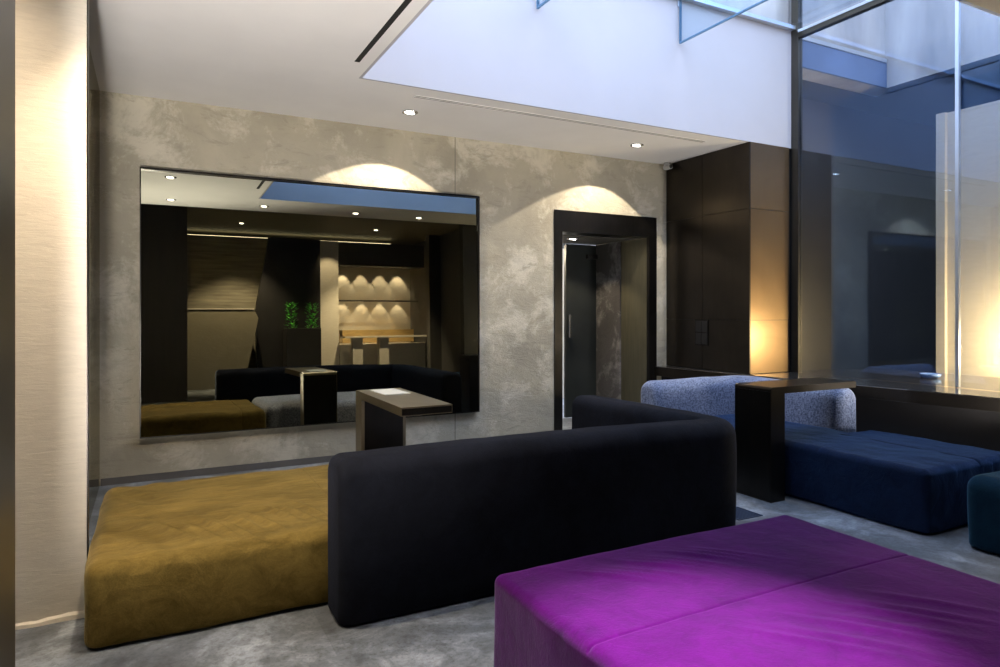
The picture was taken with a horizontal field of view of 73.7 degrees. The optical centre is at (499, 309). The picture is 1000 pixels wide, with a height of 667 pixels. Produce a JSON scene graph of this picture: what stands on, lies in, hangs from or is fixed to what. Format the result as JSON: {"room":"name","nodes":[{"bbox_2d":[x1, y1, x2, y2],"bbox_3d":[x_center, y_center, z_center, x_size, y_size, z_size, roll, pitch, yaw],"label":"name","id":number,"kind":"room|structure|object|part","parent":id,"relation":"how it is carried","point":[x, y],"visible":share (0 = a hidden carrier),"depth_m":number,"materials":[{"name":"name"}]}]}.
{"room":"hotel lobby","nodes":[
{"label":"hotel lobby","id":0,"kind":"room"},
{"bbox_2d":[15,0,86,623],"bbox_3d":[-3.011,-0.150,2.048,2.972,2.800,0.045,0,0,-28],"label":"wall","id":1,"kind":"structure","parent":0,"point":[51,35],"depth_m":2.66,"materials":[{"name":"beige paint"}]},
{"bbox_2d":[15,610,84,629],"bbox_3d":[-2.245,1.233,2.416,1.270,0.034,0.016,0,0,-28],"label":"baseboard","id":2,"kind":"structure","parent":1,"relation":"attached to","point":[73,615],"depth_m":2.66,"materials":[{"name":"beige wood"}]},
{"bbox_2d":[87,0,88,555],"bbox_3d":[-1.693,-0.150,2.740,0.004,2.800,0.053,0,0,-28],"label":"trim","id":3,"kind":"structure","parent":1,"relation":"attached to","point":[87,0],"depth_m":2.72,"materials":[{"name":"metal"}]},
{"bbox_2d":[89,47,99,521],"bbox_3d":[-2.317,-0.150,3.720,0.014,2.800,2.260,0,0,-28],"label":"wall","id":4,"kind":"structure","parent":0,"point":[94,92],"depth_m":4.21,"materials":[{"name":"white paint"}]},
{"bbox_2d":[100,91,666,485],"bbox_3d":[-1.539,-0.150,5.516,8.800,2.800,0.200,0,0,-28],"label":"wall","id":5,"kind":"structure","parent":0,"point":[519,189],"depth_m":5.64,"materials":[{"name":"paint"}]},
{"bbox_2d":[101,455,333,485],"bbox_3d":[-1.155,1.225,5.601,3.780,0.050,0.008,0,0,-28],"label":"baseboard","id":6,"kind":"structure","parent":5,"relation":"attached to","point":[293,462],"depth_m":5.06,"materials":[{"name":"paint"}]},
{"bbox_2d":[140,167,479,438],"bbox_3d":[-1.399,-0.049,5.442,2.711,1.954,0.062,0,0,-28],"label":"wall mirror","id":7,"kind":"object","parent":5,"relation":"attached to","point":[266,303],"visible":1,"depth_m":5.30,"materials":[{"name":"mirror"}]},
{"bbox_2d":[554,209,656,429],"bbox_3d":[1.044,0.139,6.871,1.276,2.222,0.222,0,0,-28],"label":"trim","id":8,"kind":"structure","parent":5,"relation":"attached to","point":[566,222],"depth_m":6.69,"materials":[{"name":"wood"}]},
{"bbox_2d":[360,0,432,77],"bbox_3d":[-0.349,-2.115,3.352,0.020,1.130,2.500,0,0,-28],"label":"wall","id":9,"kind":"structure","parent":0,"point":[428,3],"depth_m":3.79,"materials":[{"name":"paint"}]},
{"bbox_2d":[15,398,999,666],"bbox_3d":[2.232,1.350,2.526,12.700,0.200,14.800,0,0,-28],"label":"floor","id":10,"kind":"structure","parent":0,"point":[459,634],"depth_m":2.56,"materials":[{"name":"concrete"}]},
{"bbox_2d":[0,0,14,666],"bbox_3d":[-0.995,-0.150,1.161,0.216,2.800,0.220,0,0,-28],"label":"pillar","id":11,"kind":"structure","parent":10,"relation":"on","point":[7,7],"depth_m":1.23,"materials":[{"name":"grey metal"}]},
{"bbox_2d":[84,464,328,647],"bbox_3d":[-1.252,1.076,3.237,1.240,0.350,1.240,0,0,-28],"label":"ottoman","id":12,"kind":"object","parent":10,"relation":"on","point":[164,558],"visible":0.77,"depth_m":2.72,"materials":[{"name":"fabric"}]},
{"bbox_2d":[356,388,451,450],"bbox_3d":[-0.640,0.903,4.270,0.315,0.693,0.950,0,0,-28],"label":"table","id":13,"kind":"object","parent":10,"relation":"on","point":[380,419],"visible":0.69,"depth_m":4.51,"materials":[{"name":"brown wood"}]},
{"bbox_3d":[-0.793,0.929,4.562,0.271,0.621,0.003,0,0,-28],"label":"leg panel","id":14,"kind":"part","parent":13,"relation":"part of","materials":[{"name":"wood"}]},
{"bbox_2d":[369,388,410,394],"bbox_3d":[-0.746,0.554,4.499,0.180,0.004,0.300,0,0,-31],"label":"menu card","id":15,"kind":"object","parent":13,"relation":"on","point":[392,391],"visible":1,"depth_m":4.49,"materials":[{"name":"white paper"}]},
{"bbox_3d":[-0.419,0.584,3.850,0.307,0.037,0.002,0,0,-28],"label":"edge plate","id":16,"kind":"part","parent":13,"relation":"part of","materials":[{"name":"wood"}]},
{"bbox_2d":[328,395,736,625],"bbox_3d":[0.064,0.918,3.863,2.396,0.664,1.631,0,0,-28],"label":"sofa","id":17,"kind":"object","parent":10,"relation":"on","point":[416,527],"visible":0.98,"depth_m":2.95,"materials":[{"name":"black fabric"}]},
{"bbox_2d":[494,515,999,666],"bbox_3d":[0.863,1.048,1.993,1.419,0.404,1.190,0,0,-28],"label":"ottoman","id":18,"kind":"object","parent":10,"relation":"on","point":[783,590],"visible":1,"depth_m":1.96,"materials":[{"name":"purple fabric"}]},
{"bbox_2d":[736,507,762,519],"bbox_3d":[1.459,1.248,4.086,0.200,0.004,0.200,0,0,-28],"label":"rug","id":19,"kind":"object","parent":10,"relation":"in","point":[741,514],"visible":0.56,"depth_m":4.06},
{"bbox_2d":[735,377,855,502],"bbox_3d":[2.060,0.877,4.638,0.865,0.745,0.300,0,0,-28],"label":"table","id":20,"kind":"object","parent":10,"relation":"on","point":[760,405],"visible":0.95,"depth_m":4.41,"materials":[{"name":"brown wood"}]},
{"bbox_3d":[1.679,0.887,4.438,0.003,0.705,0.288,0,0,-28],"label":"panel","id":21,"kind":"part","parent":20,"relation":"part of","materials":[{"name":"wood"}]},
{"bbox_2d":[641,375,999,533],"bbox_3d":[2.156,0.912,4.795,1.155,0.675,2.215,0,0,-28],"label":"sofa","id":22,"kind":"object","parent":10,"relation":"on","point":[917,484],"visible":0.63,"depth_m":4.19,"materials":[{"name":"blue fabric"}]},
{"bbox_3d":[1.915,0.906,5.251,1.150,0.663,1.180,0,0,-28],"label":"backrest","id":23,"kind":"part","parent":22,"relation":"part of","materials":[{"name":"blue fabric"}]},
{"bbox_3d":[2.197,1.059,4.682,0.723,0.379,1.975,0,0,-28],"label":"seat","id":24,"kind":"part","parent":22,"relation":"part of","materials":[{"name":"blue fabric"}]},
{"bbox_3d":[2.758,1.059,4.406,0.429,0.374,0.946,0,0,-28],"label":"seat","id":25,"kind":"part","parent":22,"relation":"part of","materials":[{"name":"blue fabric"}]},
{"bbox_2d":[655,365,999,451],"bbox_3d":[3.514,0.925,5.511,1.894,0.650,4.495,0,0,-28],"label":"countertop","id":26,"kind":"structure","parent":10,"relation":"on","point":[967,416],"depth_m":5.15,"materials":[{"name":"brown wood"}]},
{"bbox_2d":[791,0,994,390],"bbox_3d":[3.621,-1.876,4.909,0.066,4.948,3.428,0,0,-28],"label":"window","id":27,"kind":"structure","parent":26,"relation":"on","point":[799,32],"depth_m":6.35,"materials":[{"name":"grey metal"}]},
{"bbox_2d":[919,373,941,377],"bbox_3d":[3.768,0.580,5.840,0.170,0.039,0.170,0,0,-28],"label":"dish","id":28,"kind":"object","parent":26,"relation":"on","point":[924,375],"visible":1,"depth_m":5.79,"materials":[{"name":"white ceramic"}]},
{"bbox_2d":[936,100,999,377],"bbox_3d":[4.869,-0.300,5.141,0.200,3.100,2.780,0,0,-28],"label":"screen slab","id":29,"kind":"object","parent":10,"relation":"on","point":[980,124],"visible":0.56,"depth_m":6.10,"materials":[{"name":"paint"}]},
{"bbox_3d":[4.242,-0.300,6.336,0.200,3.100,0.080,0,0,-28],"label":"edge post","id":30,"kind":"part","parent":29,"relation":"part of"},
{"bbox_2d":[967,471,999,554],"bbox_3d":[3.091,1.050,3.288,0.996,0.401,1.029,0,0,-28],"label":"ottoman","id":31,"kind":"object","parent":10,"relation":"on","point":[983,490],"visible":1,"depth_m":3.42,"materials":[{"name":"teal fabric"}]},
{"bbox_2d":[89,0,999,163],"bbox_3d":[-0.531,-1.725,3.476,8.690,0.350,4.750,0,0,-28],"label":"ceiling","id":32,"kind":"structure","parent":0,"point":[297,58],"depth_m":4.36,"materials":[{"name":"paint"}]},
{"bbox_2d":[354,0,411,61],"bbox_3d":[-0.523,-1.550,3.463,0.032,0.003,1.600,0,0,-28],"label":"air slot","id":33,"kind":"object","parent":32,"relation":"attached to","point":[405,3],"visible":1,"depth_m":3.69,"materials":[{"name":"black metal"}]},
{"bbox_2d":[402,110,417,114],"bbox_3d":[-0.707,-1.544,5.236,0.124,0.015,0.124,0,0,-28],"label":"recessed light","id":34,"kind":"object","parent":32,"relation":"in","point":[407,112],"visible":1,"depth_m":5.23,"materials":[{"name":"silver metal"}]},
{"bbox_2d":[412,95,706,142],"bbox_3d":[0.630,-1.548,5.503,2.842,0.005,0.060,0,0,-28],"label":"ceiling vent","id":35,"kind":"object","parent":32,"relation":"in","point":[414,96],"visible":1,"depth_m":5.38,"materials":[{"name":"metal"}]},
{"bbox_2d":[630,143,643,146],"bbox_3d":[1.291,-1.544,6.284,0.124,0.015,0.124,0,0,-28],"label":"recessed light","id":36,"kind":"object","parent":32,"relation":"in","point":[636,144],"visible":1,"depth_m":6.27,"materials":[{"name":"beige"}]},
{"bbox_2d":[663,162,672,170],"bbox_3d":[1.774,-1.511,7.032,0.073,0.078,0.105,0,0,-28],"label":"security camera","id":37,"kind":"object","parent":32,"relation":"attached to","point":[667,165],"visible":1,"depth_m":7.01,"materials":[{"name":"grey plastic"}]},
{"bbox_2d":[563,249,563,397],"bbox_3d":[-0.087,0.100,8.989,2.200,2.300,0.200,0,0,-28],"label":"wall","id":38,"kind":"structure","parent":0,"point":[563,249],"depth_m":9.39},
{"bbox_2d":[563,235,633,248],"bbox_3d":[0.559,-0.905,8.114,1.870,0.290,2.350,0,0,-28],"label":"ceiling","id":39,"kind":"structure","parent":0,"point":[582,240],"depth_m":7.35,"materials":[{"name":"paint"}]},
{"bbox_2d":[596,238,646,402],"bbox_3d":[1.430,0.100,7.498,0.210,2.300,0.890,0,0,-28],"label":"wall","id":40,"kind":"structure","parent":0,"point":[633,252],"depth_m":7.44,"materials":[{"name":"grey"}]},
{"bbox_2d":[564,244,597,417],"bbox_3d":[0.949,0.245,7.748,0.430,1.990,0.090,0,0,-28],"label":"door","id":41,"kind":"structure","parent":40,"relation":"in","point":[579,260],"depth_m":7.73,"materials":[{"name":"paint"}]},
{"bbox_3d":[0.794,0.190,7.641,0.017,0.260,0.045,0,0,-28],"label":"handle","id":42,"kind":"part","parent":41,"relation":"part of","materials":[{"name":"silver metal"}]},
{"bbox_2d":[359,0,893,373],"bbox_3d":[1.606,-1.877,5.912,5.862,4.945,0.221,0,0,-28],"label":"wall","id":43,"kind":"structure","parent":0,"point":[618,60],"depth_m":5.68,"materials":[{"name":"paint"}]},
{"bbox_2d":[536,0,795,43],"bbox_3d":[1.529,-2.500,4.348,4.232,0.420,2.480,0,0,-28],"label":"window","id":44,"kind":"structure","parent":43,"relation":"attached to","point":[705,3],"depth_m":5.87,"materials":[{"name":"metal"}]},
{"bbox_3d":[0.834,-2.480,4.039,0.040,0.380,2.379,0,0,-28],"label":"glass fin","id":45,"kind":"part","parent":44,"relation":"part of","materials":[{"name":"clear glass"}]},
{"bbox_3d":[2.100,-2.480,4.704,0.040,0.380,2.379,0,0,-28],"label":"glass fin","id":46,"kind":"part","parent":44,"relation":"part of","materials":[{"name":"clear glass"}]},
{"bbox_2d":[802,40,886,87],"bbox_3d":[3.481,-2.480,6.759,1.385,0.260,0.025,0,0,-28],"label":"window","id":47,"kind":"structure","parent":43,"relation":"attached to","point":[815,57],"depth_m":6.74,"materials":[{"name":"blue glass"}]},
{"bbox_2d":[802,36,886,62],"bbox_3d":[3.476,-2.630,6.751,1.370,0.040,0.035,0,0,-28],"label":"trim","id":48,"kind":"structure","parent":43,"relation":"attached to","point":[813,40],"depth_m":6.73,"materials":[{"name":"metal"}]},
{"bbox_2d":[666,142,790,373],"bbox_3d":[2.305,-0.477,6.788,0.590,2.145,1.120,0,0,-28],"label":"wall","id":49,"kind":"structure","parent":0,"point":[708,258],"depth_m":6.56,"materials":[{"name":"brown wood"}]},
{"bbox_2d":[695,319,708,345],"bbox_3d":[2.020,0.230,6.684,0.010,0.260,0.180,0,0,-28],"label":"switch panel","id":50,"kind":"object","parent":49,"relation":"attached to","point":[701,326],"visible":1,"depth_m":6.68,"materials":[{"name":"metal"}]},
{"bbox_2d":[696,321,700,331],"bbox_3d":[1.998,0.169,6.719,0.005,0.112,0.074,0,0,-28],"label":"switch plate","id":51,"kind":"object","parent":50,"relation":"attached to","point":[698,323],"depth_m":6.71,"materials":[{"name":"black paint"}]},
{"bbox_2d":[696,333,700,343],"bbox_3d":[1.998,0.292,6.719,0.005,0.112,0.074,0,0,-28],"label":"switch plate","id":52,"kind":"object","parent":50,"relation":"attached to","point":[698,335],"depth_m":6.71,"materials":[{"name":"black paint"}]},
{"bbox_2d":[702,321,706,331],"bbox_3d":[2.037,0.169,6.646,0.005,0.112,0.074,0,0,-28],"label":"switch plate","id":53,"kind":"object","parent":50,"relation":"attached to","point":[704,323],"depth_m":6.64,"materials":[{"name":"black paint"}]},
{"bbox_2d":[702,333,706,344],"bbox_3d":[2.037,0.292,6.646,0.005,0.112,0.074,0,0,-28],"label":"switch plate","id":54,"kind":"object","parent":50,"relation":"attached to","point":[704,335],"depth_m":6.64,"materials":[{"name":"black paint"}]},
{"bbox_2d":[708,0,788,23],"bbox_3d":[0.794,-3.530,5.532,4.432,1.640,0.200,0,0,-28],"label":"wall","id":55,"kind":"structure","parent":0,"point":[778,10],"depth_m":6.33,"materials":[{"name":"paint"}]},
{"bbox_2d":[790,150,830,371],"bbox_3d":[2.931,-0.150,6.834,0.559,2.800,0.620,0,0,-28],"label":"wall","id":56,"kind":"structure","parent":0,"point":[816,167],"depth_m":6.59,"materials":[{"name":"black paint"}]},
{"bbox_2d":[802,98,935,372],"bbox_3d":[4.268,-0.550,7.999,4.009,3.600,0.200,0,0,-28],"label":"wall","id":57,"kind":"structure","parent":0,"point":[883,168],"depth_m":8.06,"materials":[{"name":"glass"}]},
{"bbox_2d":[802,61,999,126],"bbox_3d":[6.143,-2.400,4.466,3.970,0.100,8.200,0,0,-28],"label":"ceiling","id":58,"kind":"structure","parent":0,"point":[920,103],"depth_m":7.39,"materials":[{"name":"paint"}]},
{"bbox_2d":[885,0,999,90],"bbox_3d":[5.887,-3.350,3.868,0.180,2.000,7.380,0,0,-28],"label":"wall","id":59,"kind":"structure","parent":0,"point":[919,34],"depth_m":6.67,"materials":[{"name":"paint"}]},
{"bbox_2d":[956,0,999,16],"bbox_3d":[2.110,-2.115,3.241,4.232,1.130,0.020,0,0,-28],"label":"trim","id":60,"kind":"structure","parent":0,"point":[961,1],"depth_m":3.42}
]}

